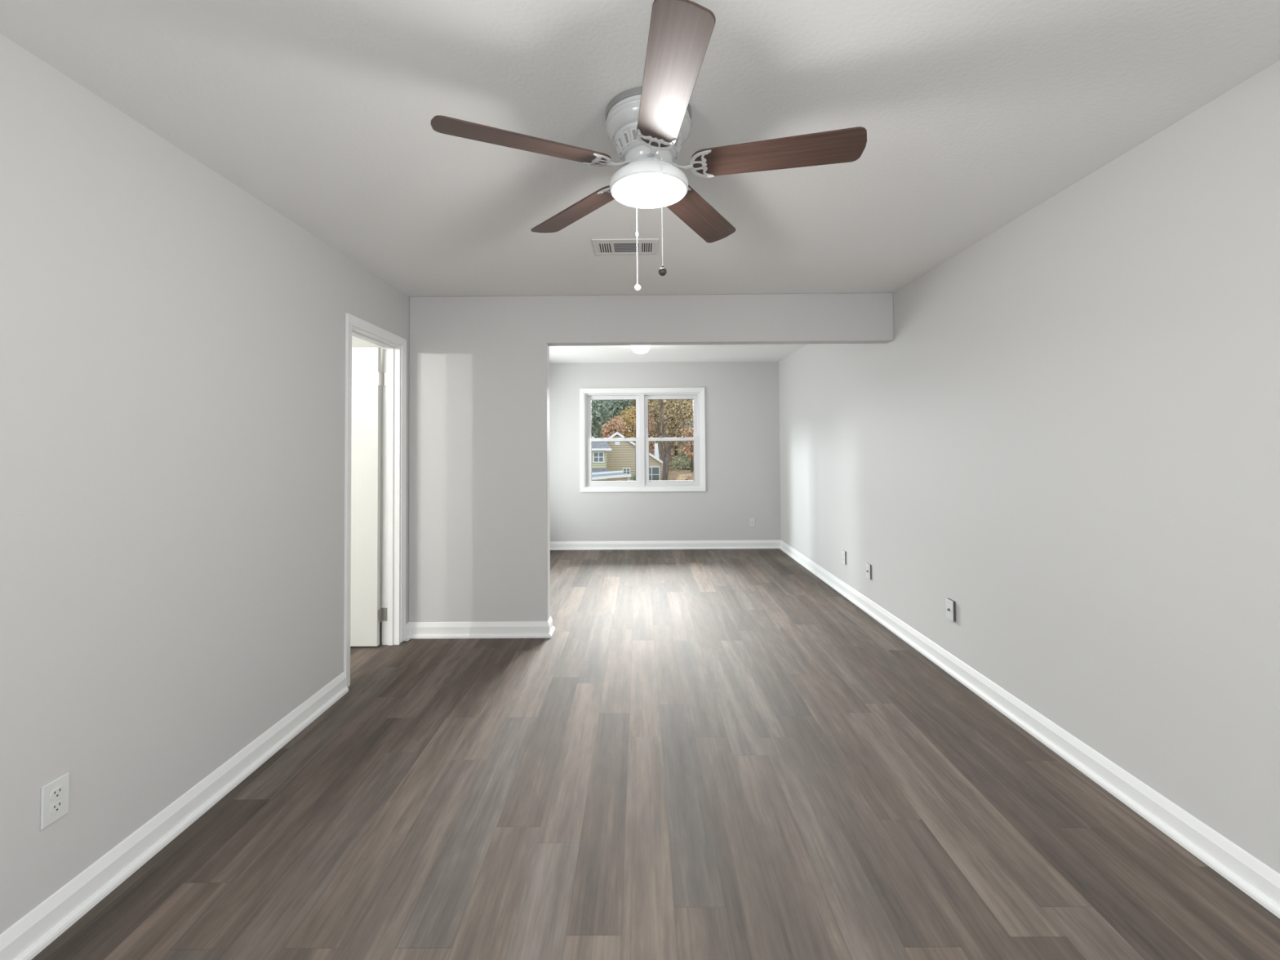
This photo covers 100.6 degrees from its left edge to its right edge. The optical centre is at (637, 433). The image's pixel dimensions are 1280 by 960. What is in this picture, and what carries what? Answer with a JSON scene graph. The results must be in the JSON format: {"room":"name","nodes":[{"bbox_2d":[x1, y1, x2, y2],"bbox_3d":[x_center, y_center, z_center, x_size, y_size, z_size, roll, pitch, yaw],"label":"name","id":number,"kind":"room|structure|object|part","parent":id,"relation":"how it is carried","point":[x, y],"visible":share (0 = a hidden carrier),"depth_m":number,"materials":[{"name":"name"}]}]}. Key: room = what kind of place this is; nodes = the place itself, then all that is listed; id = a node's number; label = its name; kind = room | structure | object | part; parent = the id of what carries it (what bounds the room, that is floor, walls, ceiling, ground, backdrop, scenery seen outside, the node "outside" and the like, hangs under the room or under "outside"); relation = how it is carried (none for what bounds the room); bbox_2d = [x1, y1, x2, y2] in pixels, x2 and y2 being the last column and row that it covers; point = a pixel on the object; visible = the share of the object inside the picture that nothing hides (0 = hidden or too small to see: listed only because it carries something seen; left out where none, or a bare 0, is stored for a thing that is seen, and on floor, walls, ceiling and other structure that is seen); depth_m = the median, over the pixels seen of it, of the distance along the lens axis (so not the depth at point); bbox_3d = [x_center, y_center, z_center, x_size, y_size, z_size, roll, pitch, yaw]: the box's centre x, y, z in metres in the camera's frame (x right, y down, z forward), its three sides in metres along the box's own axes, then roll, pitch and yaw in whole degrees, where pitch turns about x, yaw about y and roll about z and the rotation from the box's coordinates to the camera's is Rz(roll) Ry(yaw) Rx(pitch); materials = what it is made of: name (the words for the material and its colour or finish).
{"room":"empty living room","nodes":[
{"label":"empty living room","id":0,"kind":"room"},
{"bbox_2d":[0,33,409,933],"bbox_3d":[-1.704,0.204,2.481,0.118,2.440,8.956,0,-1,0],"label":"wall","id":1,"kind":"structure","parent":0,"point":[172,342],"depth_m":1.78,"materials":[{"name":"grey paint"}]},
{"bbox_2d":[40,772,69,829],"bbox_3d":[-1.639,1.034,1.497,0.009,0.117,0.071,0,-1,0],"label":"wall outlet","id":2,"kind":"object","parent":1,"relation":"attached to","point":[55,795],"visible":1,"depth_m":1.49,"materials":[{"name":"white plastic"}]},
{"bbox_2d":[49,800,62,814],"bbox_3d":[-1.636,1.054,1.497,0.003,0.027,0.033,0,-1,0],"label":"receptacle","id":3,"kind":"object","parent":2,"relation":"attached to","point":[55,806],"depth_m":1.50,"materials":[{"name":"grey plastic"}]},
{"bbox_2d":[49,786,63,800],"bbox_3d":[-1.637,1.015,1.497,0.003,0.027,0.033,0,-1,0],"label":"receptacle","id":4,"kind":"object","parent":2,"relation":"attached to","point":[56,793],"depth_m":1.50,"materials":[{"name":"grey plastic"}]},
{"bbox_2d":[0,671,348,959],"bbox_3d":[-1.630,1.324,0.465,0.030,0.107,4.977,0,-1,0],"label":"baseboard","id":5,"kind":"structure","parent":1,"relation":"attached to","point":[26,938],"depth_m":1.76,"materials":[{"name":"white paint"}]},
{"bbox_2d":[343,312,406,687],"bbox_3d":[-1.996,0.389,3.355,0.743,2.114,0.756,0,-1,0],"label":"door","id":6,"kind":"structure","parent":1,"relation":"in","point":[362,613],"depth_m":3.62,"materials":[{"name":"white paint"}]},
{"bbox_3d":[-1.766,0.382,3.354,0.016,2.102,0.756,0,-1,0],"label":"casing","id":7,"kind":"part","parent":6,"relation":"part of","materials":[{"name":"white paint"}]},
{"bbox_2d":[404,622,410,640],"bbox_3d":[-1.617,1.399,3.746,0.030,0.107,0.074,0,-1,0],"label":"baseboard","id":8,"kind":"structure","parent":1,"relation":"attached to","point":[407,628],"depth_m":3.74,"materials":[{"name":"white paint"}]},
{"bbox_2d":[351,335,382,608],"bbox_3d":[-2.968,0.256,4.366,2.426,2.440,0.118,0,-1,0],"label":"wall","id":9,"kind":"structure","parent":0,"point":[356,342],"depth_m":4.31,"materials":[{"name":"white paint"}]},
{"bbox_2d":[0,0,1279,363],"bbox_3d":[-1.181,-1.079,2.508,6.271,0.120,9.192,0,-1,0],"label":"ceiling","id":10,"kind":"structure","parent":0,"point":[975,114],"depth_m":1.71,"materials":[{"name":"white paint"}]},
{"bbox_2d":[591,238,658,255],"bbox_3d":[-0.063,-1.015,2.900,0.353,0.006,0.228,0,-1,0],"label":"ceiling vent","id":11,"kind":"object","parent":10,"relation":"in","point":[623,246],"visible":1,"depth_m":2.89,"materials":[{"name":"white metal"}]},
{"bbox_3d":[-0.175,-1.014,2.912,0.065,0.004,0.142,0,-1,0],"label":"louvre panel","id":12,"kind":"part","parent":11,"relation":"part of","materials":[{"name":"white metal"}]},
{"bbox_3d":[-0.060,-1.014,2.911,0.134,0.004,0.140,0,-1,0],"label":"louvre panel","id":13,"kind":"part","parent":11,"relation":"part of","materials":[{"name":"white metal"}]},
{"bbox_3d":[0.052,-1.015,2.911,0.060,0.004,0.142,0,-1,0],"label":"louvre panel","id":14,"kind":"part","parent":11,"relation":"part of","materials":[{"name":"white metal"}]},
{"bbox_2d":[430,0,866,291],"bbox_3d":[0.054,-0.760,1.702,1.274,0.572,1.256,0,-1,0],"label":"ceiling fan","id":15,"kind":"object","parent":10,"relation":"hanging from","point":[648,125],"visible":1,"depth_m":1.62,"materials":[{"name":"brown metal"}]},
{"bbox_3d":[-0.332,-0.862,1.579,0.526,0.006,0.136,0,12,-23],"label":"fan blade","id":16,"kind":"part","parent":15,"relation":"part of","materials":[{"name":"brown wood"}]},
{"bbox_3d":[-0.229,-0.853,2.042,0.136,0.006,0.526,-16,10,-41],"label":"fan blade","id":17,"kind":"part","parent":15,"relation":"part of","materials":[{"name":"brown wood"}]},
{"bbox_3d":[-0.001,-0.675,1.869,0.009,0.309,0.009,0,-1,0],"label":"pull chain","id":18,"kind":"part","parent":15,"relation":"part of","materials":[{"name":"white metal"}]},
{"bbox_3d":[0.001,-0.513,1.865,0.023,0.027,0.013,0,-1,0],"label":"pull knob","id":19,"kind":"part","parent":15,"relation":"part of","materials":[{"name":"white plastic"}]},
{"bbox_3d":[0.037,-0.926,1.741,0.217,0.036,0.217,0,-1,0],"label":"slot frame","id":20,"kind":"part","parent":15,"relation":"part of","materials":[{"name":"white metal"}]},
{"bbox_3d":[0.075,-0.667,1.607,0.004,0.339,0.003,0,-1,0],"label":"pull chain","id":21,"kind":"part","parent":15,"relation":"part of","materials":[{"name":"white metal"}]},
{"bbox_3d":[0.076,-0.490,1.603,0.025,0.030,0.025,0,-1,0],"label":"pull knob","id":22,"kind":"part","parent":15,"relation":"part of","materials":[{"name":"grey wood"}]},
{"bbox_3d":[0.076,-0.871,1.339,0.136,0.006,0.526,13,-2,-5],"label":"fan blade","id":23,"kind":"part","parent":15,"relation":"part of","materials":[{"name":"brown wood"}]},
{"bbox_3d":[0.242,-0.855,2.087,0.136,0.006,0.526,-16,-9,29],"label":"fan blade","id":24,"kind":"part","parent":15,"relation":"part of","materials":[{"name":"brown wood"}]},
{"bbox_3d":[0.431,-0.866,1.653,0.526,0.006,0.136,-1,-14,13],"label":"fan blade","id":25,"kind":"part","parent":15,"relation":"part of","materials":[{"name":"brown wood"}]},
{"bbox_2d":[408,293,893,622],"bbox_3d":[0.106,0.222,3.860,3.492,2.440,0.115,0,-1,0],"label":"wall partition","id":26,"kind":"structure","parent":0,"point":[479,503],"depth_m":3.82,"materials":[{"name":"grey paint"}]},
{"bbox_2d":[408,616,555,639],"bbox_3d":[-1.119,1.398,3.838,1.024,0.107,0.175,0,-1,0],"label":"baseboard","id":27,"kind":"structure","parent":26,"relation":"attached to","point":[495,629],"depth_m":3.77,"materials":[{"name":"white paint"}]},
{"bbox_2d":[31,548,1279,959],"bbox_3d":[-1.162,1.480,2.450,6.271,0.120,9.192,0,-1,0],"label":"floor","id":28,"kind":"structure","parent":0,"point":[706,754],"depth_m":1.93,"materials":[{"name":"plastic"}]},
{"bbox_2d":[549,361,781,541],"bbox_3d":[0.119,0.294,7.010,3.728,2.440,0.118,0,-1,0],"label":"wall","id":29,"kind":"structure","parent":0,"point":[742,400],"depth_m":6.95,"materials":[{"name":"grey paint"}]},
{"bbox_2d":[579,387,706,492],"bbox_3d":[0.068,0.087,7.005,1.638,1.358,0.137,0,-1,0],"label":"window","id":30,"kind":"structure","parent":29,"relation":"in","point":[642,482],"depth_m":6.98,"materials":[{"name":"white paint"}]},
{"bbox_3d":[-0.316,-0.197,7.050,0.696,0.605,0.028,0,-1,0],"label":"sash","id":31,"kind":"part","parent":30,"relation":"part of","materials":[{"name":"white plastic"}]},
{"bbox_3d":[-0.312,0.378,7.003,0.696,0.625,0.030,0,-1,0],"label":"sash","id":32,"kind":"part","parent":30,"relation":"part of","materials":[{"name":"white plastic"}]},
{"bbox_3d":[0.444,-0.202,7.047,0.704,0.605,0.028,0,-1,0],"label":"sash","id":33,"kind":"part","parent":30,"relation":"part of","materials":[{"name":"white plastic"}]},
{"bbox_3d":[0.448,0.372,7.001,0.704,0.625,0.030,0,-1,0],"label":"sash","id":34,"kind":"part","parent":30,"relation":"part of","materials":[{"name":"white plastic"}]},
{"bbox_2d":[550,540,780,550],"bbox_3d":[0.127,1.458,6.909,3.492,0.107,0.030,0,-1,0],"label":"baseboard","id":35,"kind":"structure","parent":29,"relation":"attached to","point":[664,544],"depth_m":6.91,"materials":[{"name":"white paint"}]},
{"bbox_2d":[749,518,755,527],"bbox_3d":[1.499,1.168,6.921,0.071,0.117,0.009,0,-1,0],"label":"wall outlet","id":36,"kind":"object","parent":29,"relation":"attached to","point":[752,521],"visible":1,"depth_m":6.92,"materials":[{"name":"white plastic"}]},
{"bbox_2d":[778,60,1279,873],"bbox_3d":[1.905,0.177,2.467,0.118,2.440,8.956,0,-1,0],"label":"wall","id":37,"kind":"structure","parent":0,"point":[1066,434],"depth_m":2.09,"materials":[{"name":"grey paint"}]},
{"bbox_2d":[841,550,846,564],"bbox_3d":[1.854,1.115,4.768,0.016,0.117,0.071,0,-1,0],"label":"wall outlet","id":38,"kind":"object","parent":37,"relation":"attached to","point":[843,553],"visible":1,"depth_m":4.75,"materials":[{"name":"white plastic"}]},
{"bbox_2d":[866,563,871,579],"bbox_3d":[1.848,1.106,4.254,0.024,0.117,0.071,0,-1,0],"label":"cable plate","id":39,"kind":"object","parent":37,"relation":"attached to","point":[868,573],"visible":1,"depth_m":4.24,"materials":[{"name":"white plastic"}]},
{"bbox_2d":[946,598,955,621],"bbox_3d":[1.841,1.040,3.130,0.028,0.117,0.071,0,-1,0],"label":"cable plate","id":40,"kind":"object","parent":37,"relation":"attached to","point":[950,604],"visible":1,"depth_m":3.12,"materials":[{"name":"white plastic"}]},
{"bbox_2d":[779,540,1279,918],"bbox_3d":[1.839,1.344,2.441,0.030,0.107,8.956,0,-1,0],"label":"baseboard","id":41,"kind":"structure","parent":37,"relation":"attached to","point":[1246,872],"depth_m":2.09,"materials":[{"name":"white paint"}]},
{"label":"outside","id":42,"kind":"structure","parent":0,"visible":0},
{"bbox_2d":[656,441,693,480],"bbox_3d":[0.269,3.691,61.931,60.000,7.629,106.000,0,-1,0],"label":"ground","id":43,"kind":"structure","parent":42,"point":[673,475],"depth_m":53.96,"materials":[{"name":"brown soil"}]},
{"bbox_2d":[591,400,613,438],"bbox_3d":[-7.045,-1.714,81.021,9.686,16.659,9.346,0,-1,0],"label":"tree","id":44,"kind":"object","parent":43,"relation":"on","point":[598,415],"visible":0.23,"depth_m":79.98,"materials":[{"name":"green plant"}]},
{"bbox_2d":[593,400,634,437],"bbox_3d":[-4.140,-2.495,95.316,7.434,13.889,7.158,0,-1,0],"label":"tree","id":45,"kind":"object","parent":43,"relation":"on","point":[617,406],"visible":0.27,"depth_m":93.99,"materials":[{"name":"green plant"}]},
{"bbox_2d":[600,414,629,438],"bbox_3d":[-3.243,2.579,73.446,4.522,10.166,4.713,0,-1,-21],"label":"tree","id":46,"kind":"object","parent":43,"relation":"on","point":[613,427],"visible":0.38,"depth_m":72.65,"materials":[{"name":"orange plant"}]},
{"bbox_2d":[591,431,662,480],"bbox_3d":[-4.406,3.862,57.828,15.080,8.090,24.835,0,-1,0],"label":"house","id":47,"kind":"structure","parent":43,"relation":"on","point":[611,460],"depth_m":59.89,"materials":[{"name":"beige"}]},
{"bbox_3d":[-4.149,2.575,56.953,0.980,0.980,0.020,0,-1,0],"label":"pane","id":48,"kind":"part","parent":47,"relation":"part of","materials":[{"name":"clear glass"}]},
{"bbox_3d":[-1.219,4.456,59.900,0.670,0.850,0.020,0,-1,0],"label":"pane","id":49,"kind":"part","parent":47,"relation":"part of","materials":[{"name":"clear glass"}]},
{"bbox_3d":[-2.238,3.890,59.757,10.760,8.090,0.360,0,-1,0],"label":"rake trim","id":50,"kind":"part","parent":47,"relation":"part of","materials":[{"name":"white"}]},
{"bbox_3d":[1.633,4.685,59.883,1.630,1.650,0.020,0,-1,0],"label":"pane","id":51,"kind":"part","parent":47,"relation":"part of","materials":[{"name":"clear glass"}]},
{"bbox_2d":[619,403,635,443],"bbox_3d":[-0.782,0.355,87.456,5.573,10.431,5.962,0,-1,0],"label":"tree","id":52,"kind":"object","parent":43,"relation":"on","point":[630,422],"visible":0.31,"depth_m":86.19,"materials":[{"name":"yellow plant"}]},
{"bbox_2d":[631,472,635,480],"bbox_3d":[0.024,5.512,57.373,1.540,3.554,1.489,0,-1,0],"label":"shrub","id":53,"kind":"object","parent":43,"relation":"on","point":[634,476],"visible":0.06,"depth_m":57.24,"materials":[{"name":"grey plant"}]},
{"bbox_2d":[633,412,656,455],"bbox_3d":[1.156,2.000,75.579,2.988,11.004,4.305,1,-2,-41],"label":"tree","id":54,"kind":"object","parent":43,"relation":"on","point":[651,446],"visible":0.23,"depth_m":74.88,"materials":[{"name":"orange plant"}]},
{"bbox_2d":[630,400,659,444],"bbox_3d":[1.118,-5.144,101.782,8.923,18.969,9.365,0,-1,0],"label":"tree","id":55,"kind":"object","parent":43,"relation":"on","point":[633,402],"visible":0.02,"depth_m":100.50,"materials":[{"name":"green plant"}]},
{"bbox_2d":[648,400,669,443],"bbox_3d":[3.688,-3.614,91.479,8.086,12.232,6.602,0,-1,0],"label":"tree","id":56,"kind":"object","parent":43,"relation":"on","point":[653,407],"visible":0.16,"depth_m":89.82,"materials":[{"name":"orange plant"}]},
{"bbox_2d":[629,399,693,480],"bbox_3d":[1.597,1.509,31.989,4.111,10.872,1.313,0,-1,0],"label":"forked tree","id":57,"kind":"object","parent":43,"relation":"on","point":[665,457],"visible":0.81,"depth_m":31.92,"materials":[{"name":"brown plant"}]},
{"bbox_2d":[651,399,693,457],"bbox_3d":[5.570,-2.293,77.034,7.663,12.791,7.433,0,-1,0],"label":"tree","id":58,"kind":"object","parent":43,"relation":"on","point":[670,425],"visible":0.52,"depth_m":75.28,"materials":[{"name":"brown plant"}]},
{"bbox_2d":[669,455,693,471],"bbox_3d":[8.190,3.695,60.522,9.575,2.385,8.669,0,-1,0],"label":"undergrowth","id":59,"kind":"object","parent":43,"relation":"on","point":[679,463],"visible":0.28,"depth_m":58.64,"materials":[{"name":"green plant"}]},
{"bbox_2d":[678,473,691,476],"bbox_3d":[4.053,3.597,45.239,1.536,0.219,0.205,0,-2,-35],"label":"board","id":60,"kind":"object","parent":43,"relation":"on","point":[690,474],"visible":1,"depth_m":45.13,"materials":[{"name":"beige wood"}]},
{"bbox_2d":[679,421,693,459],"bbox_3d":[7.246,1.377,67.076,3.519,6.225,4.211,0,-1,-23],"label":"tree","id":61,"kind":"object","parent":43,"relation":"on","point":[682,454],"visible":0.08,"depth_m":67.25,"materials":[{"name":"grey plant"}]},
{"bbox_2d":[679,426,693,471],"bbox_3d":[5.351,1.656,54.049,2.157,4.743,2.048,0,-1,0],"label":"tree","id":62,"kind":"object","parent":43,"relation":"on","point":[688,448],"visible":0.56,"depth_m":53.72,"materials":[{"name":"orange plant"}]},
{"bbox_3d":[5.345,0.955,54.065,2.157,3.342,2.048,0,-1,0],"label":"crown","id":63,"kind":"part","parent":62,"relation":"part of","materials":[{"name":"orange plant"}]}
]}

